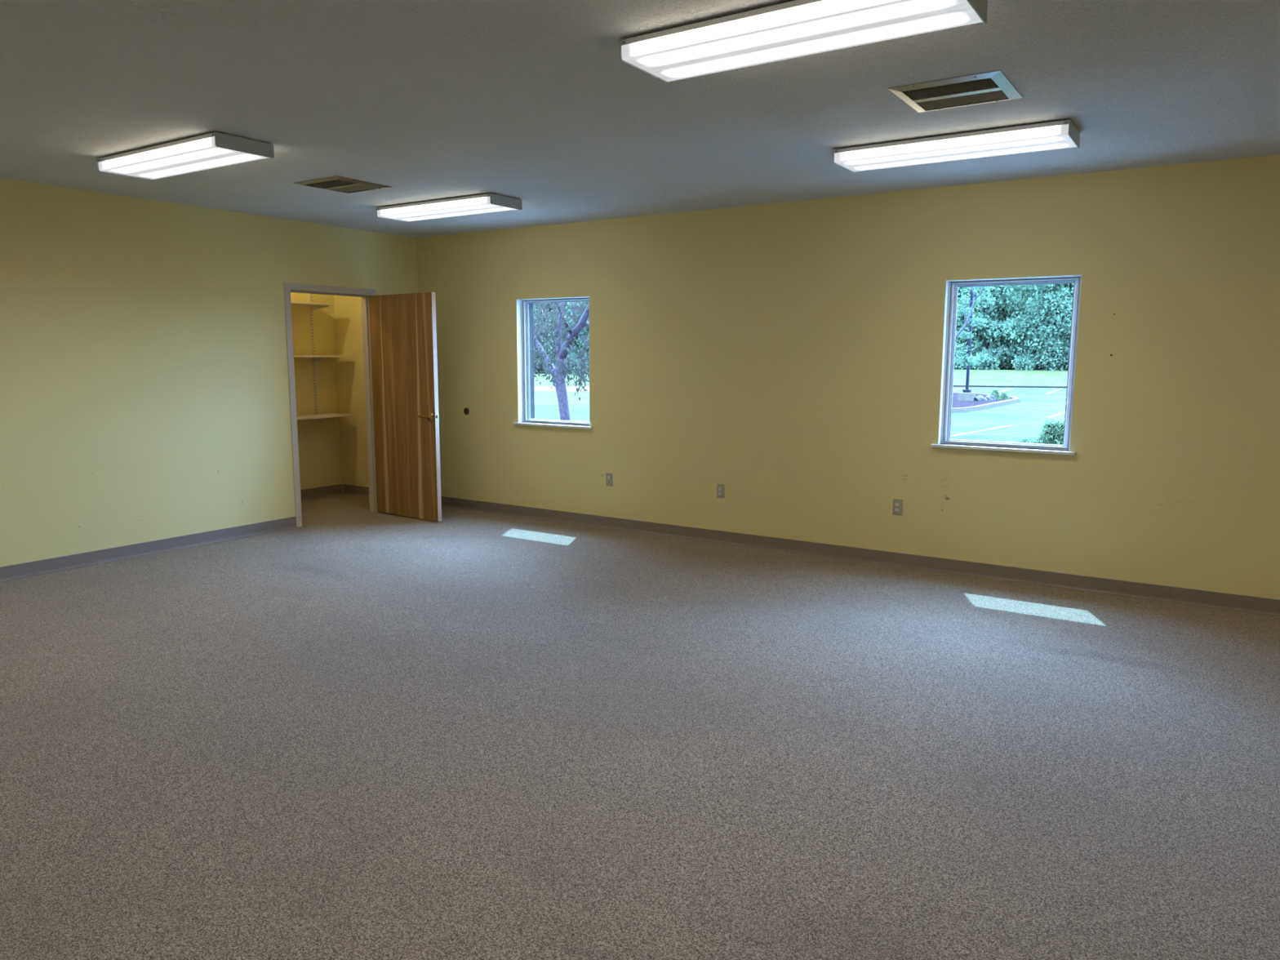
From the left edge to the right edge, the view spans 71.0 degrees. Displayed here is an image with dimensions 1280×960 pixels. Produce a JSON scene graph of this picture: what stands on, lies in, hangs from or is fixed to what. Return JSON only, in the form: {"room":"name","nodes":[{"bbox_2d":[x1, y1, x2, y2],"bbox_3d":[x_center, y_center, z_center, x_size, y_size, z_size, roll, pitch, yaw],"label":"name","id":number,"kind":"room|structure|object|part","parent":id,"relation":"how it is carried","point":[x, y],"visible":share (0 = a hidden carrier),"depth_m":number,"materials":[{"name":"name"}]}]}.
{"room":"empty office room","nodes":[
{"label":"empty office room","id":0,"kind":"room"},
{"bbox_2d":[0,177,418,567],"bbox_3d":[-4.963,-0.555,5.387,0.130,2.753,9.600,5,10,33],"label":"wall","id":1,"kind":"structure","parent":0,"point":[144,395],"depth_m":6.96,"materials":[{"name":"yellow paint"}]},
{"bbox_2d":[0,516,297,582],"bbox_3d":[-5.337,0.845,4.876,0.019,0.101,8.021,5,10,33],"label":"baseboard","id":2,"kind":"structure","parent":1,"relation":"attached to","point":[24,570],"depth_m":7.02,"materials":[{"name":"grey plastic"}]},
{"bbox_2d":[284,282,377,527],"bbox_3d":[-2.918,-0.718,8.515,0.146,2.194,1.017,5,10,33],"label":"door frame","id":3,"kind":"structure","parent":1,"relation":"attached to","point":[289,287],"depth_m":8.38,"materials":[{"name":"grey paint"}]},
{"bbox_2d":[368,292,441,521],"bbox_3d":[-2.245,-0.698,8.570,0.934,2.115,0.171,6,10,36],"label":"door","id":4,"kind":"structure","parent":1,"relation":"in","point":[403,330],"depth_m":8.52,"materials":[{"name":"brown wood"}]},
{"bbox_3d":[-2.016,-0.589,8.323,0.131,0.025,0.029,6,10,36],"label":"lever","id":5,"kind":"part","parent":4,"relation":"part of","materials":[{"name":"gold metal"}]},
{"bbox_3d":[-1.957,-0.587,8.312,0.083,0.083,0.047,6,10,36],"label":"handle","id":6,"kind":"part","parent":4,"relation":"part of","materials":[{"name":"gold metal"}]},
{"bbox_3d":[-1.880,-0.589,8.310,0.001,0.090,0.028,6,10,36],"label":"latch plate","id":7,"kind":"part","parent":4,"relation":"part of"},
{"bbox_2d":[290,292,342,489],"bbox_3d":[-4.083,-1.082,9.108,0.100,2.743,2.350,5,10,33],"label":"wall","id":8,"kind":"structure","parent":0,"point":[318,441],"depth_m":9.86,"materials":[{"name":"yellow paint"}]},
{"bbox_2d":[309,293,317,413],"bbox_3d":[-3.556,-1.474,9.761,0.010,1.620,0.025,5,10,33],"label":"shelf rail","id":9,"kind":"object","parent":8,"relation":"attached to","point":[310,295],"visible":0.8,"depth_m":9.77,"materials":[{"name":"beige metal"}]},
{"bbox_2d":[300,484,342,499],"bbox_3d":[-4.010,0.225,9.301,0.019,0.101,2.250,5,10,33],"label":"baseboard","id":10,"kind":"structure","parent":8,"relation":"attached to","point":[334,489],"depth_m":10.00,"materials":[{"name":"grey plastic"}]},
{"bbox_3d":[-4.001,-1.381,9.090,0.010,1.620,0.025,5,10,33],"label":"shelf rail","id":11,"kind":"object","parent":8,"relation":"attached to","visible":0},
{"bbox_2d":[290,301,333,311],"bbox_3d":[-3.913,-1.748,8.858,0.330,0.068,1.900,5,10,33],"label":"closet shelf","id":12,"kind":"object","parent":11,"relation":"attached to","point":[314,306],"visible":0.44,"depth_m":9.45,"materials":[{"name":"beige wood"}]},
{"bbox_2d":[293,355,351,361],"bbox_3d":[-3.812,-1.230,9.089,0.330,0.068,1.900,5,10,33],"label":"closet shelf","id":13,"kind":"object","parent":11,"relation":"attached to","point":[316,357],"visible":0.38,"depth_m":9.57,"materials":[{"name":"beige wood"}]},
{"bbox_2d":[297,413,352,420],"bbox_3d":[-3.819,-0.591,9.158,0.345,0.068,1.900,5,10,33],"label":"closet shelf","id":14,"kind":"object","parent":11,"relation":"attached to","point":[329,415],"visible":0.4,"depth_m":9.67,"materials":[{"name":"beige wood"}]},
{"bbox_2d":[0,493,1279,959],"bbox_3d":[-0.745,1.241,2.942,12.740,0.120,9.960,5,10,33],"label":"floor","id":15,"kind":"structure","parent":0,"point":[353,731],"depth_m":3.56,"materials":[{"name":"carpet"}]},
{"bbox_2d":[0,0,1279,237],"bbox_3d":[-0.738,-1.594,2.542,12.740,0.120,9.960,5,10,33],"label":"ceiling","id":16,"kind":"structure","parent":0,"point":[535,103],"depth_m":4.14,"materials":[{"name":"paint"}]},
{"bbox_2d":[97,131,274,180],"bbox_3d":[-2.663,-1.874,5.220,1.230,0.082,0.354,5,10,33],"label":"ceiling light","id":17,"kind":"object","parent":16,"relation":"attached to","point":[215,149],"visible":1,"depth_m":5.09,"materials":[{"name":"white plastic"}]},
{"bbox_3d":[-2.756,-1.877,5.077,1.220,0.020,0.006,5,10,33],"label":"rail","id":18,"kind":"part","parent":17,"relation":"part of","materials":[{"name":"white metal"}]},
{"bbox_2d":[293,175,391,193],"bbox_3d":[-2.072,-2.093,6.256,0.470,0.091,0.470,5,10,33],"label":"ceiling vent","id":19,"kind":"object","parent":16,"relation":"in","point":[339,184],"visible":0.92,"depth_m":6.21,"materials":[{"name":"metal"}]},
{"bbox_3d":[-2.155,-2.043,6.134,0.376,0.022,0.012,5,10,33],"label":"blade","id":20,"kind":"part","parent":19,"relation":"part of","materials":[{"name":"metal"}]},
{"bbox_3d":[-2.146,-2.045,6.149,0.376,0.022,0.012,5,10,33],"label":"blade","id":21,"kind":"part","parent":19,"relation":"part of","materials":[{"name":"metal"}]},
{"bbox_3d":[-2.136,-2.047,6.164,0.376,0.022,0.012,5,10,33],"label":"blade","id":22,"kind":"part","parent":19,"relation":"part of","materials":[{"name":"metal"}]},
{"bbox_3d":[-2.126,-2.050,6.179,0.376,0.022,0.012,5,10,33],"label":"blade","id":23,"kind":"part","parent":19,"relation":"part of","materials":[{"name":"metal"}]},
{"bbox_3d":[-2.116,-2.051,6.193,0.376,0.022,0.012,5,10,33],"label":"blade","id":24,"kind":"part","parent":19,"relation":"part of","materials":[{"name":"metal"}]},
{"bbox_3d":[-2.107,-2.054,6.208,0.376,0.022,0.012,5,10,33],"label":"blade","id":25,"kind":"part","parent":19,"relation":"part of","materials":[{"name":"metal"}]},
{"bbox_3d":[-2.097,-2.056,6.223,0.376,0.022,0.012,5,10,33],"label":"blade","id":26,"kind":"part","parent":19,"relation":"part of","materials":[{"name":"metal"}]},
{"bbox_3d":[-2.087,-2.058,6.238,0.376,0.022,0.012,5,10,33],"label":"blade","id":27,"kind":"part","parent":19,"relation":"part of","materials":[{"name":"metal"}]},
{"bbox_3d":[-2.047,-2.066,6.298,0.376,0.022,0.012,5,10,33],"label":"blade","id":28,"kind":"part","parent":19,"relation":"part of","materials":[{"name":"metal"}]},
{"bbox_3d":[-2.037,-2.068,6.313,0.376,0.022,0.012,5,10,33],"label":"blade","id":29,"kind":"part","parent":19,"relation":"part of","materials":[{"name":"metal"}]},
{"bbox_3d":[-2.027,-2.070,6.328,0.376,0.022,0.012,5,10,33],"label":"blade","id":30,"kind":"part","parent":19,"relation":"part of","materials":[{"name":"metal"}]},
{"bbox_3d":[-2.018,-2.072,6.343,0.376,0.022,0.012,5,10,33],"label":"blade","id":31,"kind":"part","parent":19,"relation":"part of","materials":[{"name":"metal"}]},
{"bbox_3d":[-2.008,-2.074,6.357,0.376,0.022,0.012,5,10,33],"label":"blade","id":32,"kind":"part","parent":19,"relation":"part of","materials":[{"name":"metal"}]},
{"bbox_3d":[-1.998,-2.076,6.372,0.376,0.022,0.012,5,10,33],"label":"blade","id":33,"kind":"part","parent":19,"relation":"part of","materials":[{"name":"metal"}]},
{"bbox_3d":[-1.988,-2.078,6.387,0.376,0.022,0.012,5,10,33],"label":"blade","id":34,"kind":"part","parent":19,"relation":"part of","materials":[{"name":"metal"}]},
{"bbox_3d":[-1.979,-2.080,6.402,0.376,0.022,0.012,5,10,33],"label":"blade","id":35,"kind":"part","parent":19,"relation":"part of","materials":[{"name":"metal"}]},
{"bbox_2d":[376,193,522,222],"bbox_3d":[-1.507,-2.124,7.016,1.230,0.082,0.354,5,10,33],"label":"ceiling light","id":36,"kind":"object","parent":16,"relation":"attached to","point":[489,202],"visible":1,"depth_m":6.88,"materials":[{"name":"white plastic"}]},
{"bbox_3d":[-1.600,-2.127,6.873,1.220,0.020,0.006,5,10,33],"label":"rail","id":37,"kind":"part","parent":36,"relation":"part of","materials":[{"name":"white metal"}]},
{"bbox_2d":[619,0,987,84],"bbox_3d":[0.534,-1.574,3.146,1.230,0.082,0.354,5,10,33],"label":"ceiling light","id":38,"kind":"object","parent":16,"relation":"attached to","point":[795,28],"visible":1,"depth_m":3.09,"materials":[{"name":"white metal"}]},
{"bbox_3d":[0.441,-1.576,3.002,1.220,0.020,0.006,5,10,33],"label":"rail","id":39,"kind":"part","parent":38,"relation":"part of","materials":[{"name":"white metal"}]},
{"bbox_2d":[888,70,1022,112],"bbox_3d":[1.417,-1.768,4.014,0.470,0.091,0.470,5,10,33],"label":"ceiling vent","id":40,"kind":"object","parent":16,"relation":"in","point":[993,86],"visible":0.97,"depth_m":3.98,"materials":[{"name":"metal"}]},
{"bbox_3d":[1.324,-1.716,3.877,0.376,0.022,0.012,5,10,33],"label":"blade","id":41,"kind":"part","parent":40,"relation":"part of","materials":[{"name":"metal"}]},
{"bbox_3d":[1.333,-1.718,3.892,0.376,0.022,0.012,5,10,33],"label":"blade","id":42,"kind":"part","parent":40,"relation":"part of","materials":[{"name":"metal"}]},
{"bbox_3d":[1.343,-1.720,3.907,0.376,0.022,0.012,5,10,33],"label":"blade","id":43,"kind":"part","parent":40,"relation":"part of","materials":[{"name":"metal"}]},
{"bbox_3d":[1.353,-1.722,3.921,0.376,0.022,0.012,5,10,33],"label":"blade","id":44,"kind":"part","parent":40,"relation":"part of","materials":[{"name":"metal"}]},
{"bbox_3d":[1.363,-1.724,3.936,0.376,0.022,0.012,5,10,33],"label":"blade","id":45,"kind":"part","parent":40,"relation":"part of","materials":[{"name":"metal"}]},
{"bbox_3d":[1.372,-1.726,3.951,0.376,0.022,0.012,5,10,33],"label":"blade","id":46,"kind":"part","parent":40,"relation":"part of","materials":[{"name":"metal"}]},
{"bbox_3d":[1.382,-1.728,3.966,0.376,0.022,0.012,5,10,33],"label":"blade","id":47,"kind":"part","parent":40,"relation":"part of","materials":[{"name":"metal"}]},
{"bbox_3d":[1.392,-1.730,3.980,0.376,0.022,0.012,5,10,33],"label":"blade","id":48,"kind":"part","parent":40,"relation":"part of","materials":[{"name":"metal"}]},
{"bbox_3d":[1.402,-1.732,3.995,0.376,0.022,0.012,5,10,33],"label":"blade","id":49,"kind":"part","parent":40,"relation":"part of","materials":[{"name":"metal"}]},
{"bbox_3d":[1.442,-1.741,4.056,0.376,0.022,0.012,5,10,33],"label":"blade","id":50,"kind":"part","parent":40,"relation":"part of","materials":[{"name":"metal"}]},
{"bbox_3d":[1.432,-1.739,4.041,0.376,0.022,0.012,5,10,33],"label":"blade","id":51,"kind":"part","parent":40,"relation":"part of","materials":[{"name":"metal"}]},
{"bbox_3d":[1.452,-1.743,4.071,0.376,0.022,0.012,5,10,33],"label":"blade","id":52,"kind":"part","parent":40,"relation":"part of","materials":[{"name":"metal"}]},
{"bbox_3d":[1.461,-1.745,4.085,0.376,0.022,0.012,5,10,33],"label":"blade","id":53,"kind":"part","parent":40,"relation":"part of","materials":[{"name":"metal"}]},
{"bbox_3d":[1.471,-1.747,4.100,0.376,0.022,0.012,5,10,33],"label":"blade","id":54,"kind":"part","parent":40,"relation":"part of","materials":[{"name":"metal"}]},
{"bbox_3d":[1.481,-1.749,4.115,0.376,0.022,0.012,5,10,33],"label":"blade","id":55,"kind":"part","parent":40,"relation":"part of","materials":[{"name":"metal"}]},
{"bbox_3d":[1.491,-1.751,4.130,0.376,0.022,0.012,5,10,33],"label":"blade","id":56,"kind":"part","parent":40,"relation":"part of","materials":[{"name":"metal"}]},
{"bbox_3d":[1.500,-1.753,4.144,0.376,0.022,0.012,5,10,33],"label":"blade","id":57,"kind":"part","parent":40,"relation":"part of","materials":[{"name":"metal"}]},
{"bbox_3d":[1.510,-1.755,4.159,0.376,0.022,0.012,5,10,33],"label":"blade","id":58,"kind":"part","parent":40,"relation":"part of","materials":[{"name":"metal"}]},
{"bbox_2d":[832,119,1079,173],"bbox_3d":[1.709,-1.820,4.921,1.230,0.082,0.354,5,10,33],"label":"ceiling light","id":59,"kind":"object","parent":16,"relation":"attached to","point":[1058,135],"visible":1,"depth_m":4.82,"materials":[{"name":"white plastic"}]},
{"bbox_3d":[1.616,-1.823,4.777,1.220,0.020,0.006,5,10,33],"label":"rail","id":60,"kind":"part","parent":59,"relation":"part of","materials":[{"name":"white metal"}]},
{"bbox_2d":[528,281,1074,418],"bbox_3d":[1.953,-0.594,6.834,12.740,3.643,0.130,5,10,33],"label":"wall","id":61,"kind":"structure","parent":0,"point":[531,305],"depth_m":8.77,"materials":[{"name":"beige paint"}]},
{"bbox_2d":[333,154,1279,599],"bbox_3d":[1.882,-0.728,6.705,12.740,2.743,0.130,5,10,33],"label":"wall","id":62,"kind":"structure","parent":0,"point":[787,357],"depth_m":6.65,"materials":[{"name":"yellow paint"}]},
{"bbox_2d":[342,484,368,496],"bbox_3d":[-2.892,0.144,9.897,1.189,0.101,0.019,5,10,33],"label":"baseboard","id":63,"kind":"structure","parent":62,"relation":"attached to","point":[347,489],"depth_m":10.10,"materials":[{"name":"grey plastic"}]},
{"bbox_2d":[463,408,469,414],"bbox_3d":[-1.748,-0.692,9.028,0.068,0.068,0.012,5,10,33],"label":"door stop","id":64,"kind":"object","parent":62,"relation":"attached to","point":[466,411],"visible":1,"depth_m":9.02,"materials":[{"name":"black rubber"}]},
{"bbox_2d":[512,296,593,429],"bbox_3d":[-0.789,-1.099,8.400,0.939,1.189,0.166,5,10,33],"label":"window","id":65,"kind":"structure","parent":62,"relation":"in","point":[522,304],"depth_m":8.60,"materials":[{"name":"white paint"}]},
{"bbox_3d":[-0.790,-0.519,8.482,0.939,0.019,0.166,5,10,33],"label":"sill","id":66,"kind":"part","parent":65,"relation":"part of","materials":[{"name":"white paint"}]},
{"bbox_2d":[605,473,613,486],"bbox_3d":[-0.281,-0.002,8.150,0.072,0.116,0.016,5,10,33],"label":"electrical outlet","id":67,"kind":"object","parent":62,"relation":"attached to","point":[609,477],"visible":1,"depth_m":8.15,"materials":[{"name":"plastic"}]},
{"bbox_2d":[716,484,724,497],"bbox_3d":[0.674,0.094,7.531,0.072,0.116,0.016,5,10,33],"label":"electrical outlet","id":68,"kind":"object","parent":62,"relation":"attached to","point":[720,487],"visible":1,"depth_m":7.53,"materials":[{"name":"plastic"}]},
{"bbox_2d":[440,496,1279,617],"bbox_3d":[2.400,0.642,6.463,11.196,0.101,0.019,5,10,33],"label":"baseboard","id":69,"kind":"structure","parent":62,"relation":"attached to","point":[1268,606],"depth_m":6.70,"materials":[{"name":"grey plastic"}]},
{"bbox_2d":[892,498,902,515],"bbox_3d":[1.926,0.203,6.717,0.072,0.116,0.016,5,10,33],"label":"electrical outlet","id":70,"kind":"object","parent":62,"relation":"attached to","point":[897,504],"visible":1,"depth_m":6.71,"materials":[{"name":"plastic"}]},
{"bbox_2d":[931,274,1082,455],"bbox_3d":[2.552,-0.799,6.230,0.950,1.184,0.166,5,10,33],"label":"window","id":71,"kind":"structure","parent":62,"relation":"in","point":[951,286],"depth_m":6.31,"materials":[{"name":"white paint"}]},
{"bbox_3d":[2.551,-0.222,6.311,0.950,0.019,0.166,5,10,33],"label":"sill","id":72,"kind":"part","parent":71,"relation":"part of","materials":[{"name":"white paint"}]},
{"label":"outside","id":73,"kind":"structure","parent":0,"visible":0},
{"bbox_2d":[533,365,1067,404],"bbox_3d":[6.048,-6.848,60.485,147.500,0.930,94.600,5,10,33],"label":"lawn","id":74,"kind":"structure","parent":73,"point":[1008,377],"depth_m":62.15,"materials":[{"name":"green plant"}]},
{"bbox_2d":[533,354,545,373],"bbox_3d":[-11.128,-12.350,96.199,2.640,2.812,4.670,7,11,42],"label":"bush","id":75,"kind":"object","parent":74,"relation":"on","point":[540,367],"visible":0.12,"depth_m":95.58,"materials":[{"name":"green plant"}]},
{"bbox_2d":[533,302,555,363],"bbox_3d":[-10.054,-16.160,97.462,6.517,9.781,6.201,0,8,-3],"label":"tree","id":76,"kind":"object","parent":74,"relation":"on","point":[535,304],"visible":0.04,"depth_m":95.49,"materials":[{"name":"green plant"}]},
{"bbox_2d":[537,302,585,373],"bbox_3d":[-7.992,-15.238,95.124,5.945,8.592,5.908,2,8,14],"label":"tree","id":77,"kind":"object","parent":74,"relation":"on","point":[549,348],"visible":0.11,"depth_m":94.19,"materials":[{"name":"green plant"}]},
{"bbox_2d":[569,352,582,373],"bbox_3d":[-6.215,-11.826,92.814,2.547,2.712,4.505,1,8,6],"label":"bush","id":78,"kind":"object","parent":74,"relation":"on","point":[576,359],"visible":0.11,"depth_m":92.19,"materials":[{"name":"green plant"}]},
{"bbox_2d":[569,301,589,355],"bbox_3d":[-4.262,-16.101,94.166,7.217,10.639,7.227,-3,9,-24],"label":"tree","id":79,"kind":"object","parent":74,"relation":"on","point":[585,332],"visible":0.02,"depth_m":92.80,"materials":[{"name":"green plant"}]},
{"bbox_2d":[954,348,976,369],"bbox_3d":[25.408,-9.912,72.412,2.839,3.024,5.023,-1,8,-10],"label":"bush","id":80,"kind":"object","parent":74,"relation":"on","point":[962,353],"visible":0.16,"depth_m":71.00,"materials":[{"name":"green plant"}]},
{"bbox_2d":[955,286,991,347],"bbox_3d":[26.026,-13.457,75.091,5.673,8.947,5.961,2,8,10],"label":"tree","id":81,"kind":"object","parent":74,"relation":"on","point":[959,293],"visible":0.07,"depth_m":72.97,"materials":[{"name":"green plant"}]},
{"bbox_2d":[955,285,1021,368],"bbox_3d":[27.840,-12.729,72.637,5.673,8.199,5.638,-5,10,-33],"label":"tree","id":82,"kind":"object","parent":74,"relation":"on","point":[988,334],"visible":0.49,"depth_m":71.77,"materials":[{"name":"green plant"}]},
{"bbox_2d":[972,340,1014,369],"bbox_3d":[27.761,-9.595,70.532,4.798,2.889,2.712,-6,10,-36],"label":"bush","id":83,"kind":"object","parent":74,"relation":"on","point":[1000,357],"visible":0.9,"depth_m":70.17,"materials":[{"name":"green plant"}]},
{"bbox_2d":[995,284,1039,368],"bbox_3d":[32.549,-14.232,77.020,7.643,10.109,6.945,-7,10,-40],"label":"tree","id":84,"kind":"object","parent":74,"relation":"on","point":[1003,316],"visible":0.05,"depth_m":75.27,"materials":[{"name":"green plant"}]},
{"bbox_2d":[1010,351,1044,370],"bbox_3d":[30.109,-9.151,68.918,3.759,2.264,2.125,-3,9,-20],"label":"bush","id":85,"kind":"object","parent":74,"relation":"on","point":[1028,362],"visible":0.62,"depth_m":68.50,"materials":[{"name":"green plant"}]},
{"bbox_2d":[1005,284,1062,368],"bbox_3d":[34.426,-14.942,74.439,8.170,12.288,8.624,-5,10,-35],"label":"tree","id":86,"kind":"object","parent":74,"relation":"on","point":[1039,284],"visible":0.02,"depth_m":75.16,"materials":[{"name":"green plant"}]},
{"bbox_2d":[998,283,1073,369],"bbox_3d":[30.944,-13.066,69.973,6.551,9.644,6.542,4,9,24],"label":"tree","id":87,"kind":"object","parent":74,"relation":"on","point":[1055,308],"visible":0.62,"depth_m":68.50,"materials":[{"name":"green plant"}]},
{"bbox_2d":[1035,337,1069,370],"bbox_3d":[32.539,-9.231,67.713,5.021,3.023,2.838,4,9,26],"label":"bush","id":88,"kind":"object","parent":74,"relation":"on","point":[1057,357],"visible":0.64,"depth_m":67.50,"materials":[{"name":"green plant"}]},
{"bbox_2d":[1049,284,1073,346],"bbox_3d":[34.716,-12.832,69.078,6.195,9.465,6.156,0,8,-4],"label":"tree","id":89,"kind":"object","parent":74,"relation":"on","point":[1065,285],"visible":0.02,"depth_m":69.09,"materials":[{"name":"green plant"}]},
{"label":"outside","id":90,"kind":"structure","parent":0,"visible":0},
{"bbox_2d":[534,386,1066,442],"bbox_3d":[16.210,-3.368,39.332,62.000,0.050,65.300,5,10,33],"label":"parking lot","id":91,"kind":"structure","parent":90,"point":[1024,421],"depth_m":31.18,"materials":[{"name":"grey asphalt"}]},
{"bbox_2d":[533,301,589,421],"bbox_3d":[-1.603,-3.155,20.015,5.792,4.981,5.686,5,10,33],"label":"shade tree","id":92,"kind":"object","parent":91,"relation":"on","point":[558,373],"visible":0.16,"depth_m":19.89,"materials":[{"name":"green plant"}]},
{"bbox_2d":[954,286,995,368],"bbox_3d":[7.387,-4.143,24.524,4.127,5.781,2.229,2,8,12],"label":"tree","id":93,"kind":"object","parent":91,"relation":"on","point":[961,310],"visible":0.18,"depth_m":23.60,"materials":[{"name":"green plant"}]},
{"bbox_2d":[950,425,1011,436],"bbox_3d":[9.507,-1.377,24.868,0.120,0.004,4.803,7,10,39],"label":"parking line","id":94,"kind":"object","parent":91,"relation":"on","point":[1006,425],"visible":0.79,"depth_m":24.52,"materials":[{"name":"white paint"}]},
{"bbox_2d":[951,392,1019,412],"bbox_3d":[11.641,-3.496,39.441,8.220,0.150,17.300,5,10,33],"label":"traffic island","id":95,"kind":"object","parent":91,"relation":"on","point":[957,406],"visible":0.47,"depth_m":36.20,"materials":[{"name":"concrete"}]},
{"bbox_2d":[957,287,975,400],"bbox_3d":[14.034,-6.934,38.043,1.000,7.360,0.600,5,10,33],"label":"light pole","id":96,"kind":"object","parent":95,"relation":"on","point":[966,394],"visible":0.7,"depth_m":38.23,"materials":[{"name":"metal"}]},
{"bbox_2d":[973,395,987,400],"bbox_3d":[14.561,-3.492,38.396,0.644,0.269,0.576,5,10,33],"label":"rock","id":97,"kind":"object","parent":95,"relation":"on","point":[980,397],"visible":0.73,"depth_m":38.24,"materials":[{"name":"grey stone"}]},
{"bbox_2d":[985,395,996,400],"bbox_3d":[15.008,-3.503,38.469,0.465,0.272,0.518,-4,9,-28],"label":"rock","id":98,"kind":"object","parent":95,"relation":"on","point":[988,397],"visible":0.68,"depth_m":38.34,"materials":[{"name":"grey stone"}]},
{"bbox_2d":[990,388,1000,399],"bbox_3d":[15.661,-3.735,39.596,0.592,0.640,0.640,5,10,33],"label":"plant","id":99,"kind":"object","parent":95,"relation":"on","point":[996,391],"visible":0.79,"depth_m":39.50,"materials":[{"name":"green plant"}]},
{"bbox_2d":[998,391,1009,399],"bbox_3d":[15.909,-3.623,39.205,0.496,0.530,0.537,-1,8,-9],"label":"plant","id":100,"kind":"object","parent":95,"relation":"on","point":[1003,396],"visible":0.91,"depth_m":39.10,"materials":[{"name":"green plant"}]},
{"bbox_2d":[952,385,1066,387],"bbox_3d":[38.625,-5.479,54.223,43.857,0.100,0.146,2,8,12],"label":"kerb","id":101,"kind":"object","parent":91,"relation":"on","point":[953,385],"depth_m":57.45,"materials":[{"name":"grey concrete"}]},
{"bbox_2d":[1017,433,1039,443],"bbox_3d":[3.901,0.187,9.096,0.562,1.316,0.602,-7,11,-43],"label":"evergreen shrub","id":102,"kind":"object","parent":91,"relation":"on","point":[1024,440],"visible":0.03,"depth_m":8.99,"materials":[{"name":"green plant"}]},
{"bbox_2d":[1033,417,1064,444],"bbox_3d":[4.098,0.118,8.930,0.836,1.500,0.823,-2,8,-15],"label":"evergreen shrub","id":103,"kind":"object","parent":91,"relation":"on","point":[1052,432],"visible":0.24,"depth_m":8.75,"materials":[{"name":"green plant"}]},
{"bbox_2d":[1048,410,1065,417],"bbox_3d":[15.634,-2.513,33.059,0.120,0.004,7.120,5,9,32],"label":"parking line","id":104,"kind":"object","parent":91,"relation":"on","point":[1064,411],"visible":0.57,"depth_m":31.63,"materials":[{"name":"white paint"}]},
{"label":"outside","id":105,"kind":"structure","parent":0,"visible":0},
{"bbox_2d":[533,386,589,391],"bbox_3d":[-14.419,-5.665,55.076,55.807,0.045,7.385,2,8,11],"label":"road","id":106,"kind":"structure","parent":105,"point":[539,388],"depth_m":53.11,"materials":[{"name":"grey asphalt"}]}
]}

